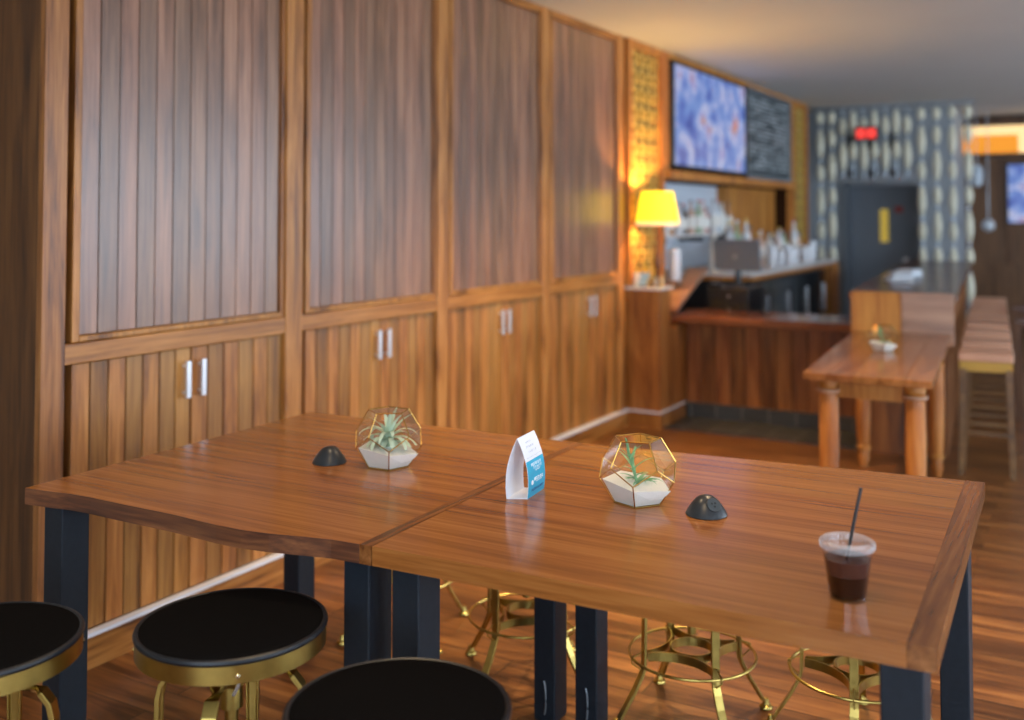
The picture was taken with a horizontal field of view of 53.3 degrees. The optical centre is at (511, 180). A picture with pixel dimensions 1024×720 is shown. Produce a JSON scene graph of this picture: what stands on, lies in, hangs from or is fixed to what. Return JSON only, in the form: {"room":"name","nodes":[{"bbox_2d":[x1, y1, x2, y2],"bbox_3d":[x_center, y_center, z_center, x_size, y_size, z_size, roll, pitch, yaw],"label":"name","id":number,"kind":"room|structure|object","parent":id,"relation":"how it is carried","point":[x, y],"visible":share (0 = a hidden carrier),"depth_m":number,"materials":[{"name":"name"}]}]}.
{"room":"restaurant","nodes":[
{"label":"restaurant","id":0,"kind":"room"},
{"bbox_2d":[0,333,1023,719],"bbox_3d":[3.450,1.763,4.883,8.300,0.100,18.200,-1,-2,30],"label":"floor","id":1,"kind":"structure","parent":0,"point":[117,689],"depth_m":3.61,"materials":[{"name":"brown wood"}]},
{"bbox_2d":[0,0,40,690],"bbox_3d":[-1.698,0.230,3.455,0.317,2.869,0.026,-1,-2,30],"label":"wall","id":2,"kind":"structure","parent":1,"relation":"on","point":[20,20],"depth_m":3.41,"materials":[{"name":"brown wood"}]},
{"bbox_2d":[0,601,84,719],"bbox_3d":[-1.079,1.269,2.054,0.398,0.700,0.398,-2,-3,45],"label":"stool","id":3,"kind":"object","parent":1,"relation":"on","point":[39,641],"visible":1,"depth_m":2.06,"materials":[{"name":"black leather"}]},
{"bbox_2d":[30,0,303,692],"bbox_3d":[-1.373,0.248,3.983,0.358,2.869,1.270,-1,-2,30],"label":"tall cabinet","id":4,"kind":"object","parent":1,"relation":"on","point":[170,233],"visible":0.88,"depth_m":3.80,"materials":[{"name":"brown wood"}]},
{"bbox_2d":[132,588,327,719],"bbox_3d":[-0.588,1.272,2.137,0.398,0.700,0.398,2,-3,-43],"label":"stool","id":5,"kind":"object","parent":1,"relation":"on","point":[225,640],"visible":0.98,"depth_m":2.08,"materials":[{"name":"black leather"}]},
{"bbox_2d":[25,412,582,719],"bbox_3d":[-0.532,1.233,2.941,1.122,0.830,1.206,-1,-2,30],"label":"table","id":6,"kind":"object","parent":1,"relation":"on","point":[258,488],"visible":0.84,"depth_m":2.69,"materials":[{"name":"brown wood"}]},
{"bbox_2d":[312,446,346,465],"bbox_3d":[-0.531,0.796,2.970,0.099,0.046,0.099,0,-2,10],"label":"dome","id":7,"kind":"object","parent":6,"relation":"on","point":[328,455],"visible":1,"depth_m":2.94,"materials":[{"name":"grey plastic"}]},
{"bbox_2d":[355,406,421,470],"bbox_3d":[-0.354,0.738,2.928,0.188,0.160,0.197,0,-2,-8],"label":"terrarium","id":8,"kind":"object","parent":6,"relation":"on","point":[385,453],"visible":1,"depth_m":2.89,"materials":[{"name":"clear glass"}]},
{"bbox_2d":[359,408,417,449],"bbox_3d":[-0.355,0.713,2.927,0.169,0.112,0.172,0,-2,-8],"label":"air plant","id":9,"kind":"object","parent":8,"relation":"on","point":[386,441],"depth_m":2.91,"materials":[{"name":"green plant"}]},
{"bbox_2d":[302,0,448,427],"bbox_3d":[-0.771,0.283,5.038,0.358,2.869,1.160,-1,-2,30],"label":"tall cabinet","id":10,"kind":"object","parent":1,"relation":"on","point":[375,293],"visible":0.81,"depth_m":4.95,"materials":[{"name":"brown wood"}]},
{"bbox_2d":[282,657,511,719],"bbox_3d":[-0.198,1.259,1.767,0.398,0.700,0.398,1,-2,-35],"label":"stool","id":11,"kind":"object","parent":1,"relation":"on","point":[405,688],"visible":1,"depth_m":1.81,"materials":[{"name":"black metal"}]},
{"bbox_2d":[336,570,467,653],"bbox_3d":[-0.401,1.328,3.836,0.398,0.700,0.398,0,-2,13],"label":"stool","id":12,"kind":"object","parent":1,"relation":"on","point":[463,612],"visible":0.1,"depth_m":3.92,"materials":[{"name":"gold metal"}]},
{"bbox_2d":[448,0,550,439],"bbox_3d":[-0.191,0.316,6.054,0.358,2.869,1.180,-1,-2,30],"label":"tall cabinet","id":13,"kind":"object","parent":1,"relation":"on","point":[500,50],"visible":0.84,"depth_m":5.98,"materials":[{"name":"brown wood"}]},
{"bbox_2d":[465,588,574,674],"bbox_3d":[0.048,1.315,3.454,0.398,0.700,0.398,0,-2,-5],"label":"stool","id":14,"kind":"object","parent":1,"relation":"on","point":[495,604],"visible":0.3,"depth_m":3.37,"materials":[{"name":"gold metal"}]},
{"bbox_2d":[551,10,624,437],"bbox_3d":[0.391,0.350,7.074,0.358,2.869,1.170,-1,-2,30],"label":"tall cabinet","id":15,"kind":"object","parent":1,"relation":"on","point":[588,252],"visible":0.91,"depth_m":6.99,"materials":[{"name":"brown wood"}]},
{"bbox_2d":[625,268,706,429],"bbox_3d":[1.243,1.261,7.968,0.324,1.108,1.210,-1,-2,30],"label":"wall","id":16,"kind":"structure","parent":1,"relation":"on","point":[655,346],"depth_m":7.49,"materials":[{"name":"brown wood"}]},
{"bbox_2d":[87,411,627,670],"bbox_3d":[-0.364,1.675,5.423,0.062,0.112,4.797,-1,-2,30],"label":"baseboard","id":17,"kind":"structure","parent":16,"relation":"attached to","point":[106,646],"depth_m":4.10,"materials":[{"name":"brown wood"}]},
{"bbox_2d":[88,409,628,638],"bbox_3d":[-0.343,1.611,5.414,0.030,0.014,4.797,-1,-2,30],"label":"trim","id":18,"kind":"structure","parent":16,"relation":"attached to","point":[126,618],"depth_m":3.91,"materials":[{"name":"silver metal"}]},
{"bbox_2d":[637,273,649,286],"bbox_3d":[0.971,0.726,7.508,0.106,0.102,0.040,-1,-2,20],"label":"card holder","id":19,"kind":"object","parent":16,"relation":"on","point":[642,282],"visible":1,"depth_m":7.50,"materials":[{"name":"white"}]},
{"bbox_2d":[636,191,678,286],"bbox_3d":[1.077,0.428,7.550,0.322,0.700,0.322,-1,-2,30],"label":"table lamp","id":20,"kind":"object","parent":16,"relation":"on","point":[656,208],"visible":0.88,"depth_m":7.45,"materials":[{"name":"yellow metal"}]},
{"bbox_2d":[648,279,684,284],"bbox_3d":[1.239,0.821,8.285,0.280,0.029,0.200,-1,-2,30],"label":"ledge","id":21,"kind":"object","parent":16,"relation":"on","point":[666,282],"visible":0.64,"depth_m":8.18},
{"bbox_2d":[668,248,680,280],"bbox_3d":[1.319,0.674,8.279,0.106,0.260,0.106,-1,-2,30],"label":"paper roll","id":22,"kind":"object","parent":21,"relation":"on","point":[674,254],"visible":1,"depth_m":8.24,"materials":[{"name":"white paper"}]},
{"bbox_2d":[372,444,984,719],"bbox_3d":[0.483,1.218,2.470,1.172,0.830,1.243,-1,-2,30],"label":"table","id":23,"kind":"object","parent":1,"relation":"on","point":[757,571],"visible":0.94,"depth_m":2.23,"materials":[{"name":"brown wood"}]},
{"bbox_2d":[506,430,544,498],"bbox_3d":[0.036,0.732,2.639,0.056,0.152,0.134,-1,-2,24],"label":"table sign","id":24,"kind":"object","parent":23,"relation":"on","point":[527,447],"visible":1,"depth_m":2.63,"materials":[{"name":"white paper"}]},
{"bbox_2d":[526,453,544,498],"bbox_3d":[0.061,0.762,2.637,0.006,0.091,0.115,-1,-2,24],"label":"print","id":25,"kind":"object","parent":24,"relation":"attached to","point":[535,465],"depth_m":2.63,"materials":[{"name":"teal paper"}]},
{"bbox_2d":[599,433,675,508],"bbox_3d":[0.315,0.720,2.561,0.188,0.172,0.197,0,-2,14],"label":"terrarium","id":26,"kind":"object","parent":23,"relation":"on","point":[634,489],"visible":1,"depth_m":2.53,"materials":[{"name":"clear glass"}]},
{"bbox_2d":[616,438,662,484],"bbox_3d":[0.322,0.696,2.562,0.118,0.124,0.125,0,-2,14],"label":"air plant","id":27,"kind":"object","parent":26,"relation":"on","point":[634,478],"depth_m":2.55,"materials":[{"name":"green plant"}]},
{"bbox_2d":[686,494,726,519],"bbox_3d":[0.468,0.779,2.454,0.099,0.046,0.099,1,-2,-22],"label":"dome","id":28,"kind":"object","parent":23,"relation":"on","point":[704,506],"visible":1,"depth_m":2.42,"materials":[{"name":"grey plastic"}]},
{"bbox_2d":[706,498,720,512],"bbox_3d":[0.478,0.775,2.429,0.036,0.034,0.034,1,-2,-22],"label":"socket","id":29,"kind":"object","parent":28,"relation":"attached to","point":[713,505],"depth_m":2.42,"materials":[{"name":"black plastic"}]},
{"bbox_2d":[821,487,873,599],"bbox_3d":[0.633,0.681,1.926,0.102,0.206,0.102,-1,-2,30],"label":"drink cup","id":30,"kind":"object","parent":23,"relation":"on","point":[847,572],"visible":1,"depth_m":1.90,"materials":[{"name":"clear plastic"}]},
{"bbox_2d":[613,618,772,719],"bbox_3d":[0.556,1.305,3.153,0.398,0.700,0.398,-1,-2,30],"label":"stool","id":31,"kind":"object","parent":1,"relation":"on","point":[665,653],"visible":0.38,"depth_m":3.10,"materials":[{"name":"gold metal"}]},
{"bbox_2d":[707,285,761,311],"bbox_3d":[1.838,1.352,8.420,0.350,0.955,0.420,-1,-2,30],"label":"chest","id":32,"kind":"object","parent":1,"relation":"on","point":[722,298],"visible":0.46,"depth_m":8.28,"materials":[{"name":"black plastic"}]},
{"bbox_2d":[713,239,761,287],"bbox_3d":[1.864,0.678,8.417,0.438,0.392,0.200,-1,-2,34],"label":"screen","id":33,"kind":"object","parent":32,"relation":"on","point":[738,255],"visible":1,"depth_m":8.39,"materials":[{"name":"black plastic"}]},
{"bbox_2d":[667,258,839,314],"bbox_3d":[2.579,1.372,10.433,0.798,1.050,3.370,-1,-2,30],"label":"countertop","id":34,"kind":"structure","parent":1,"relation":"on","point":[802,287],"depth_m":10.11,"materials":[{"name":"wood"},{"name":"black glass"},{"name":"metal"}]},
{"bbox_2d":[709,227,719,270],"bbox_3d":[1.813,0.609,9.139,0.094,0.388,0.092,-1,-2,30],"label":"bottle","id":35,"kind":"object","parent":34,"relation":"on","point":[711,252],"visible":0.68,"depth_m":9.11,"materials":[{"name":"white"}]},
{"bbox_2d":[727,222,734,238],"bbox_3d":[2.042,0.599,9.544,0.094,0.436,0.092,-1,-2,30],"label":"bottle","id":36,"kind":"object","parent":34,"relation":"on","point":[731,236],"visible":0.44,"depth_m":9.53,"materials":[{"name":"grey"}]},
{"bbox_2d":[733,220,741,238],"bbox_3d":[2.168,0.602,9.829,0.094,0.448,0.092,-1,-2,30],"label":"bottle","id":37,"kind":"object","parent":34,"relation":"on","point":[737,235],"visible":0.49,"depth_m":9.82,"materials":[{"name":"green"}]},
{"bbox_2d":[742,219,750,239],"bbox_3d":[2.283,0.601,9.942,0.094,0.457,0.092,-1,-2,30],"label":"bottle","id":38,"kind":"object","parent":34,"relation":"on","point":[746,235],"visible":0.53,"depth_m":9.93,"materials":[{"name":"white"}]},
{"bbox_2d":[758,230,765,264],"bbox_3d":[2.482,0.666,10.184,0.094,0.343,0.092,-1,-2,30],"label":"bottle","id":39,"kind":"object","parent":34,"relation":"on","point":[762,243],"visible":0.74,"depth_m":10.14,"materials":[{"name":"beige"}]},
{"bbox_2d":[765,232,772,263],"bbox_3d":[2.633,0.687,10.454,0.094,0.319,0.092,-1,-2,30],"label":"bottle","id":40,"kind":"object","parent":34,"relation":"on","point":[768,242],"visible":0.61,"depth_m":10.43,"materials":[{"name":"white"}]},
{"bbox_2d":[768,245,775,265],"bbox_3d":[2.533,0.725,9.934,0.085,0.208,0.085,-1,-2,30],"label":"tumbler","id":41,"kind":"object","parent":34,"relation":"on","point":[771,248],"visible":1,"depth_m":9.90,"materials":[{"name":"white"}]},
{"bbox_2d":[774,231,781,250],"bbox_3d":[2.792,0.691,10.720,0.094,0.328,0.092,-1,-2,30],"label":"bottle","id":42,"kind":"object","parent":34,"relation":"on","point":[777,241],"visible":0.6,"depth_m":10.69,"materials":[{"name":"beige"}]},
{"bbox_2d":[776,250,783,265],"bbox_3d":[2.654,0.761,10.094,0.085,0.148,0.085,-1,-2,30],"label":"tumbler","id":43,"kind":"object","parent":34,"relation":"on","point":[779,254],"visible":0.96,"depth_m":10.06,"materials":[{"name":"white"}]},
{"bbox_2d":[785,249,792,264],"bbox_3d":[2.783,0.761,10.251,0.085,0.157,0.085,-1,-2,30],"label":"tumbler","id":44,"kind":"object","parent":34,"relation":"on","point":[788,252],"visible":1,"depth_m":10.22,"materials":[{"name":"white"}]},
{"bbox_2d":[789,219,797,247],"bbox_3d":[3.109,0.645,11.255,0.094,0.456,0.092,-1,-2,30],"label":"bottle","id":45,"kind":"object","parent":34,"relation":"on","point":[793,238],"visible":0.66,"depth_m":11.22,"materials":[{"name":"white"}]},
{"bbox_2d":[798,232,803,259],"bbox_3d":[3.206,0.726,11.376,0.094,0.303,0.092,-1,-2,30],"label":"bottle","id":46,"kind":"object","parent":34,"relation":"on","point":[800,242],"visible":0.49,"depth_m":11.34,"materials":[{"name":"brown"}]},
{"bbox_2d":[800,246,807,260],"bbox_3d":[3.144,0.784,10.965,0.085,0.159,0.085,-1,-2,30],"label":"tumbler","id":47,"kind":"object","parent":34,"relation":"on","point":[803,250],"visible":1,"depth_m":10.93,"materials":[{"name":"white"}]},
{"bbox_2d":[805,245,812,260],"bbox_3d":[3.245,0.784,11.138,0.085,0.170,0.085,-1,-2,30],"label":"tumbler","id":48,"kind":"object","parent":34,"relation":"on","point":[810,247],"visible":0.8,"depth_m":11.10,"materials":[{"name":"white"}]},
{"bbox_2d":[808,240,815,259],"bbox_3d":[3.331,0.767,11.320,0.085,0.217,0.085,-1,-2,30],"label":"tumbler","id":49,"kind":"object","parent":34,"relation":"on","point":[811,242],"visible":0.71,"depth_m":11.28,"materials":[{"name":"white"}]},
{"bbox_2d":[664,416,857,449],"bbox_3d":[2.015,1.782,7.152,1.842,0.012,0.458,-1,-2,30],"label":"tile strip","id":50,"kind":"object","parent":1,"relation":"on","point":[847,440],"visible":0.64,"depth_m":7.28,"materials":[{"name":"grey tile"}]},
{"bbox_2d":[670,308,856,432],"bbox_3d":[1.905,1.410,7.678,1.420,0.790,0.620,-1,-2,30],"label":"bar","id":51,"kind":"object","parent":1,"relation":"on","point":[743,366],"visible":0.75,"depth_m":7.55,"materials":[{"name":"brown wood"}]},
{"bbox_2d":[814,107,836,257],"bbox_3d":[3.850,0.530,12.471,0.280,2.868,0.096,-1,-2,30],"label":"screen","id":52,"kind":"object","parent":1,"relation":"on","point":[831,117],"visible":0.65,"depth_m":12.46,"materials":[{"name":"grey"}]},
{"bbox_2d":[765,648,932,719],"bbox_3d":[1.021,1.301,3.020,0.398,0.700,0.398,1,-2,-23],"label":"stool","id":53,"kind":"object","parent":1,"relation":"on","point":[855,680],"visible":0.3,"depth_m":2.99,"materials":[{"name":"gold metal"}]},
{"bbox_2d":[803,331,950,476],"bbox_3d":[2.054,1.336,5.585,0.581,0.800,1.975,-1,-2,26],"label":"table","id":54,"kind":"object","parent":1,"relation":"on","point":[851,368],"visible":0.83,"depth_m":4.91,"materials":[{"name":"brown wood"}]},
{"bbox_2d":[867,324,898,351],"bbox_3d":[2.048,0.862,5.633,0.166,0.151,0.174,0,-2,15],"label":"terrarium","id":55,"kind":"object","parent":54,"relation":"on","point":[882,345],"visible":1,"depth_m":5.61,"materials":[{"name":"clear glass"}]},
{"bbox_2d":[877,324,891,341],"bbox_3d":[2.054,0.841,5.634,0.104,0.109,0.110,0,-2,15],"label":"air plant","id":56,"kind":"object","parent":55,"relation":"on","point":[884,325],"depth_m":5.63,"materials":[{"name":"green plant"}]},
{"bbox_2d":[848,260,972,459],"bbox_3d":[3.623,1.321,8.912,0.660,1.050,5.260,-1,-2,25],"label":"bar","id":57,"kind":"object","parent":1,"relation":"on","point":[935,302],"visible":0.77,"depth_m":6.63,"materials":[{"name":"brown wood"}]},
{"bbox_2d":[883,272,913,281],"bbox_3d":[2.933,0.728,7.747,0.184,0.064,0.243,0,-2,9],"label":"folded cloth","id":58,"kind":"object","parent":57,"relation":"on","point":[894,276],"visible":1,"depth_m":7.65,"materials":[{"name":"white fabric"}]},
{"bbox_2d":[895,269,922,277],"bbox_3d":[3.180,0.744,8.239,0.184,0.064,0.243,-2,-3,44],"label":"folded cloth","id":59,"kind":"object","parent":57,"relation":"on","point":[916,272],"visible":0.52,"depth_m":8.19,"materials":[{"name":"white fabric"}]},
{"bbox_2d":[913,100,975,319],"bbox_3d":[5.019,0.508,11.805,0.670,2.868,0.096,-1,-2,30],"label":"screen","id":60,"kind":"object","parent":1,"relation":"on","point":[968,163],"visible":0.68,"depth_m":11.78,"materials":[{"name":"grey"}]},
{"bbox_2d":[961,337,1011,456],"bbox_3d":[3.147,1.415,6.750,0.314,0.721,0.354,-1,-2,25],"label":"bar stool","id":61,"kind":"object","parent":1,"relation":"on","point":[967,342],"visible":0.51,"depth_m":6.66,"materials":[{"name":"orange wood"}]},
{"bbox_2d":[958,347,1016,479],"bbox_3d":[2.881,1.396,6.188,0.314,0.721,0.354,-1,-2,25],"label":"bar stool","id":62,"kind":"object","parent":1,"relation":"on","point":[970,359],"visible":1,"depth_m":6.08,"materials":[{"name":"brown wood"}]},
{"bbox_2d":[964,328,1010,429],"bbox_3d":[3.412,1.434,7.312,0.314,0.721,0.354,-1,-2,25],"label":"bar stool","id":63,"kind":"object","parent":1,"relation":"on","point":[968,332],"visible":0.46,"depth_m":7.22,"materials":[{"name":"orange"}]},
{"bbox_2d":[966,320,1009,410],"bbox_3d":[3.678,1.452,7.874,0.314,0.721,0.354,-1,-2,25],"label":"bar stool","id":64,"kind":"object","parent":1,"relation":"on","point":[970,323],"visible":0.44,"depth_m":7.79,"materials":[{"name":"orange"}]},
{"bbox_2d":[968,313,1008,403],"bbox_3d":[3.944,1.471,8.436,0.314,0.721,0.354,-1,-2,25],"label":"bar stool","id":65,"kind":"object","parent":1,"relation":"on","point":[971,316],"visible":0.4,"depth_m":8.33,"materials":[{"name":"orange wood"}]},
{"bbox_2d":[970,307,1007,382],"bbox_3d":[4.209,1.490,8.998,0.314,0.721,0.354,-1,-2,25],"label":"bar stool","id":66,"kind":"object","parent":1,"relation":"on","point":[986,310],"visible":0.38,"depth_m":8.92,"materials":[{"name":"orange"}]},
{"bbox_2d":[971,302,1006,378],"bbox_3d":[4.475,1.508,9.560,0.314,0.721,0.354,-1,-2,25],"label":"bar stool","id":67,"kind":"object","parent":1,"relation":"on","point":[973,304],"visible":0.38,"depth_m":9.47,"materials":[{"name":"orange"}]},
{"bbox_2d":[972,297,1005,302],"bbox_3d":[4.741,1.527,10.122,0.314,0.721,0.354,-1,-2,25],"label":"bar stool","id":68,"kind":"object","parent":1,"relation":"on","point":[975,299],"visible":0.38,"depth_m":10.03,"materials":[{"name":"orange wood"}]},
{"bbox_2d":[1011,306,1023,396],"bbox_3d":[4.538,1.201,8.774,0.415,1.281,0.400,-1,-2,30],"label":"high chair","id":69,"kind":"object","parent":1,"relation":"on","point":[1016,311],"visible":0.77,"depth_m":8.69,"materials":[{"name":"brown wood"}]},
{"bbox_2d":[1013,318,1023,421],"bbox_3d":[4.046,1.167,7.731,0.415,1.281,0.400,-1,-2,30],"label":"high chair","id":70,"kind":"object","parent":1,"relation":"on","point":[1018,324],"visible":1,"depth_m":7.65,"materials":[{"name":"brown wood"}]},
{"bbox_2d":[625,183,716,285],"bbox_3d":[-0.046,0.345,6.926,0.250,2.870,18.200,-1,-2,30],"label":"wall","id":71,"kind":"structure","parent":0,"point":[666,271],"depth_m":9.18,"materials":[{"name":"beige paint"}]},
{"bbox_2d":[624,37,664,284],"bbox_3d":[0.887,-0.135,7.953,0.370,1.838,0.720,-1,-2,30],"label":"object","id":72,"kind":"object","parent":71,"relation":"attached to","point":[644,83],"visible":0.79,"depth_m":7.87,"materials":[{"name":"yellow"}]},
{"bbox_2d":[633,49,657,281],"bbox_3d":[1.016,-0.108,7.878,0.025,1.778,0.598,-1,-2,30],"label":"grille","id":73,"kind":"object","parent":72,"relation":"attached to","point":[652,64],"depth_m":7.90,"materials":[{"name":"gold metal"}]},
{"bbox_2d":[665,183,716,269],"bbox_3d":[1.490,0.411,9.313,0.048,0.775,2.230,-1,-2,30],"label":"back splash","id":74,"kind":"object","parent":71,"relation":"attached to","point":[693,253],"visible":0.21,"depth_m":9.63,"materials":[{"name":"white mirror"}]},
{"bbox_2d":[665,232,739,243],"bbox_3d":[1.629,0.512,9.247,0.245,0.070,2.100,-1,-2,30],"label":"shelf","id":75,"kind":"object","parent":74,"relation":"attached to","point":[681,237],"visible":0.55,"depth_m":9.21,"materials":[{"name":"grey metal"}]},
{"bbox_2d":[674,203,682,233],"bbox_3d":[1.446,0.327,8.857,0.073,0.273,0.072,-1,-2,30],"label":"bottle","id":76,"kind":"object","parent":75,"relation":"on","point":[678,229],"visible":0.84,"depth_m":8.83,"materials":[{"name":"white glass"}]},
{"bbox_2d":[681,204,687,233],"bbox_3d":[1.512,0.335,8.998,0.073,0.266,0.072,-1,-2,30],"label":"bottle","id":77,"kind":"object","parent":75,"relation":"on","point":[685,218],"visible":0.66,"depth_m":8.97,"materials":[{"name":"grey glass"}]},
{"bbox_2d":[687,200,694,233],"bbox_3d":[1.600,0.321,9.126,0.073,0.302,0.072,-1,-2,30],"label":"bottle","id":78,"kind":"object","parent":75,"relation":"on","point":[690,213],"visible":0.93,"depth_m":9.10,"materials":[{"name":"beige"}]},
{"bbox_2d":[694,200,701,233],"bbox_3d":[1.688,0.324,9.254,0.073,0.306,0.072,-1,-2,30],"label":"bottle","id":79,"kind":"object","parent":75,"relation":"on","point":[698,213],"visible":0.93,"depth_m":9.22,"materials":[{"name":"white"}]},
{"bbox_2d":[701,200,706,232],"bbox_3d":[1.754,0.329,9.395,0.073,0.304,0.072,-1,-2,30],"label":"bottle","id":80,"kind":"object","parent":75,"relation":"on","point":[704,218],"visible":0.73,"depth_m":9.36,"materials":[{"name":"beige glass"}]},
{"bbox_2d":[704,205,709,232],"bbox_3d":[1.811,0.355,9.541,0.073,0.262,0.072,-1,-2,30],"label":"bottle","id":81,"kind":"object","parent":75,"relation":"on","point":[705,206],"visible":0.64,"depth_m":9.51,"materials":[{"name":"white glass"}]},
{"bbox_2d":[709,200,716,232],"bbox_3d":[1.906,0.333,9.665,0.073,0.314,0.072,-1,-2,30],"label":"bottle","id":82,"kind":"object","parent":75,"relation":"on","point":[713,213],"visible":0.89,"depth_m":9.64,"materials":[{"name":"white"}]},
{"bbox_2d":[716,199,721,232],"bbox_3d":[1.977,0.335,9.803,0.073,0.319,0.072,-1,-2,30],"label":"bottle","id":83,"kind":"object","parent":75,"relation":"on","point":[719,214],"visible":0.77,"depth_m":9.77,"materials":[{"name":"grey glass"}]},
{"bbox_2d":[720,203,725,231],"bbox_3d":[2.047,0.359,9.941,0.073,0.281,0.072,-1,-2,30],"label":"bottle","id":84,"kind":"object","parent":75,"relation":"on","point":[721,204],"visible":0.59,"depth_m":9.91,"materials":[{"name":"white glass"}]},
{"bbox_2d":[725,202,732,231],"bbox_3d":[2.139,0.357,10.068,0.073,0.292,0.072,-1,-2,30],"label":"bottle","id":85,"kind":"object","parent":75,"relation":"on","point":[728,212],"visible":0.74,"depth_m":10.04,"materials":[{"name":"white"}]},
{"bbox_2d":[669,61,745,174],"bbox_3d":[1.766,-0.518,9.131,0.073,0.860,1.960,-1,-2,30],"label":"television","id":86,"kind":"object","parent":71,"relation":"attached to","point":[707,111],"visible":0.87,"depth_m":8.92,"materials":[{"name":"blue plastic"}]},
{"bbox_2d":[664,51,796,189],"bbox_3d":[2.087,-0.472,10.026,0.408,1.028,4.010,-1,-2,30],"label":"header","id":87,"kind":"object","parent":71,"relation":"attached to","point":[672,175],"visible":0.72,"depth_m":9.16,"materials":[{"name":"brown"}]},
{"bbox_2d":[717,186,774,241],"bbox_3d":[2.532,0.469,11.037,0.148,0.775,1.780,-1,-2,30],"label":"panel","id":88,"kind":"object","parent":71,"relation":"attached to","point":[757,206],"visible":0.5,"depth_m":10.98,"materials":[{"name":"brown wood"}]},
{"bbox_2d":[743,86,791,182],"bbox_3d":[2.725,-0.461,10.831,0.052,0.920,1.680,-1,-2,30],"label":"chalkboard","id":89,"kind":"object","parent":71,"relation":"attached to","point":[768,150],"visible":0.99,"depth_m":10.73,"materials":[{"name":"grey"}]},
{"bbox_2d":[775,100,808,245],"bbox_3d":[3.238,-0.034,12.073,0.370,1.768,0.670,-1,-2,30],"label":"lattice screen","id":90,"kind":"object","parent":71,"relation":"attached to","point":[791,204],"visible":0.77,"depth_m":11.99,"materials":[{"name":"brown"}]},
{"bbox_2d":[795,107,804,245],"bbox_3d":[3.367,-0.006,11.999,0.025,1.708,0.548,-1,-2,30],"label":"grille","id":91,"kind":"object","parent":90,"relation":"attached to","point":[799,111],"depth_m":12.08,"materials":[{"name":"gold metal"}]},
{"bbox_2d":[527,0,1023,116],"bbox_3d":[3.450,-1.206,4.982,8.300,0.100,18.200,-1,-2,30],"label":"ceiling","id":92,"kind":"structure","parent":0,"point":[811,53],"depth_m":7.73,"materials":[{"name":"grey paint"}]},
{"bbox_2d":[837,103,913,179],"bbox_3d":[4.358,-0.463,12.244,0.860,0.898,0.148,-1,-2,30],"label":"screen","id":93,"kind":"object","parent":92,"relation":"hanging from","point":[894,137],"visible":0.98,"depth_m":12.20,"materials":[{"name":"cream plastic beads"},{"name":"dark metal"}]},
{"bbox_2d":[855,126,877,140],"bbox_3d":[4.235,-0.566,12.183,0.260,0.160,0.064,-1,-2,30],"label":"exit sign","id":94,"kind":"object","parent":93,"relation":"attached to","point":[861,133],"visible":1,"depth_m":12.15,"materials":[{"name":"red plastic"}]},
{"bbox_2d":[970,107,982,186],"bbox_3d":[5.661,-0.417,12.448,0.150,0.979,0.150,-1,-2,30],"label":"pendant light","id":95,"kind":"object","parent":92,"relation":"hanging from","point":[976,180],"visible":0.91,"depth_m":12.39,"materials":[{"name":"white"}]},
{"bbox_2d":[970,165,982,186],"bbox_3d":[5.661,-0.063,12.437,0.150,0.270,0.150,-1,-2,30],"label":"shade","id":96,"kind":"object","parent":95,"relation":"hanging from","point":[976,180],"depth_m":12.38,"materials":[{"name":"blue"}]},
{"bbox_2d":[982,109,994,230],"bbox_3d":[5.897,-0.138,12.650,0.150,1.524,0.150,-1,-2,30],"label":"pendant light","id":97,"kind":"object","parent":92,"relation":"hanging from","point":[987,225],"visible":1,"depth_m":12.62,"materials":[{"name":"white metal"}]},
{"bbox_2d":[808,107,952,315],"bbox_3d":[4.582,0.544,12.917,1.850,2.870,0.100,-1,-2,30],"label":"wall","id":98,"kind":"structure","parent":0,"point":[944,122],"depth_m":12.85,"materials":[{"name":"grey paint"}]},
{"bbox_2d":[841,180,921,315],"bbox_3d":[4.728,0.990,12.946,0.960,1.980,0.400,-1,-2,30],"label":"trim","id":99,"kind":"structure","parent":98,"relation":"attached to","point":[845,185],"depth_m":13.02,"materials":[{"name":"grey"}]},
{"bbox_2d":[851,185,918,288],"bbox_3d":[4.827,0.996,13.120,1.040,1.980,0.080,-1,-2,30],"label":"door","id":100,"kind":"structure","parent":98,"relation":"in","point":[884,218],"depth_m":13.15,"materials":[{"name":"grey metal"}]},
{"bbox_2d":[953,111,967,315],"bbox_3d":[5.744,0.551,13.147,0.060,2.870,1.449,-1,-2,30],"label":"wall","id":101,"kind":"structure","parent":0,"point":[960,179],"depth_m":13.22,"materials":[{"name":"grey"}]},
{"bbox_2d":[965,115,1023,310],"bbox_3d":[8.043,0.537,12.728,8.050,2.870,0.100,-1,-2,30],"label":"wall","id":102,"kind":"structure","parent":0,"point":[989,248],"depth_m":13.61,"materials":[{"name":"paint"}]},
{"bbox_2d":[963,121,1023,157],"bbox_3d":[6.817,-0.550,13.269,1.720,0.460,0.235,-1,-2,30],"label":"box","id":103,"kind":"object","parent":102,"relation":"attached to","point":[1004,139],"visible":0.81,"depth_m":13.40,"materials":[{"name":"orange"}]},
{"bbox_2d":[995,224,1023,332],"bbox_3d":[7.357,0.882,13.027,2.150,2.200,0.040,-1,-2,30],"label":"trim","id":104,"kind":"structure","parent":102,"relation":"attached to","point":[1009,277],"depth_m":13.44,"materials":[{"name":"brown wood"}]},
{"bbox_2d":[1006,163,1023,223],"bbox_3d":[6.938,0.160,13.275,0.900,0.800,0.064,-1,-2,30],"label":"television","id":105,"kind":"object","parent":102,"relation":"attached to","point":[1014,172],"visible":1,"depth_m":13.42,"materials":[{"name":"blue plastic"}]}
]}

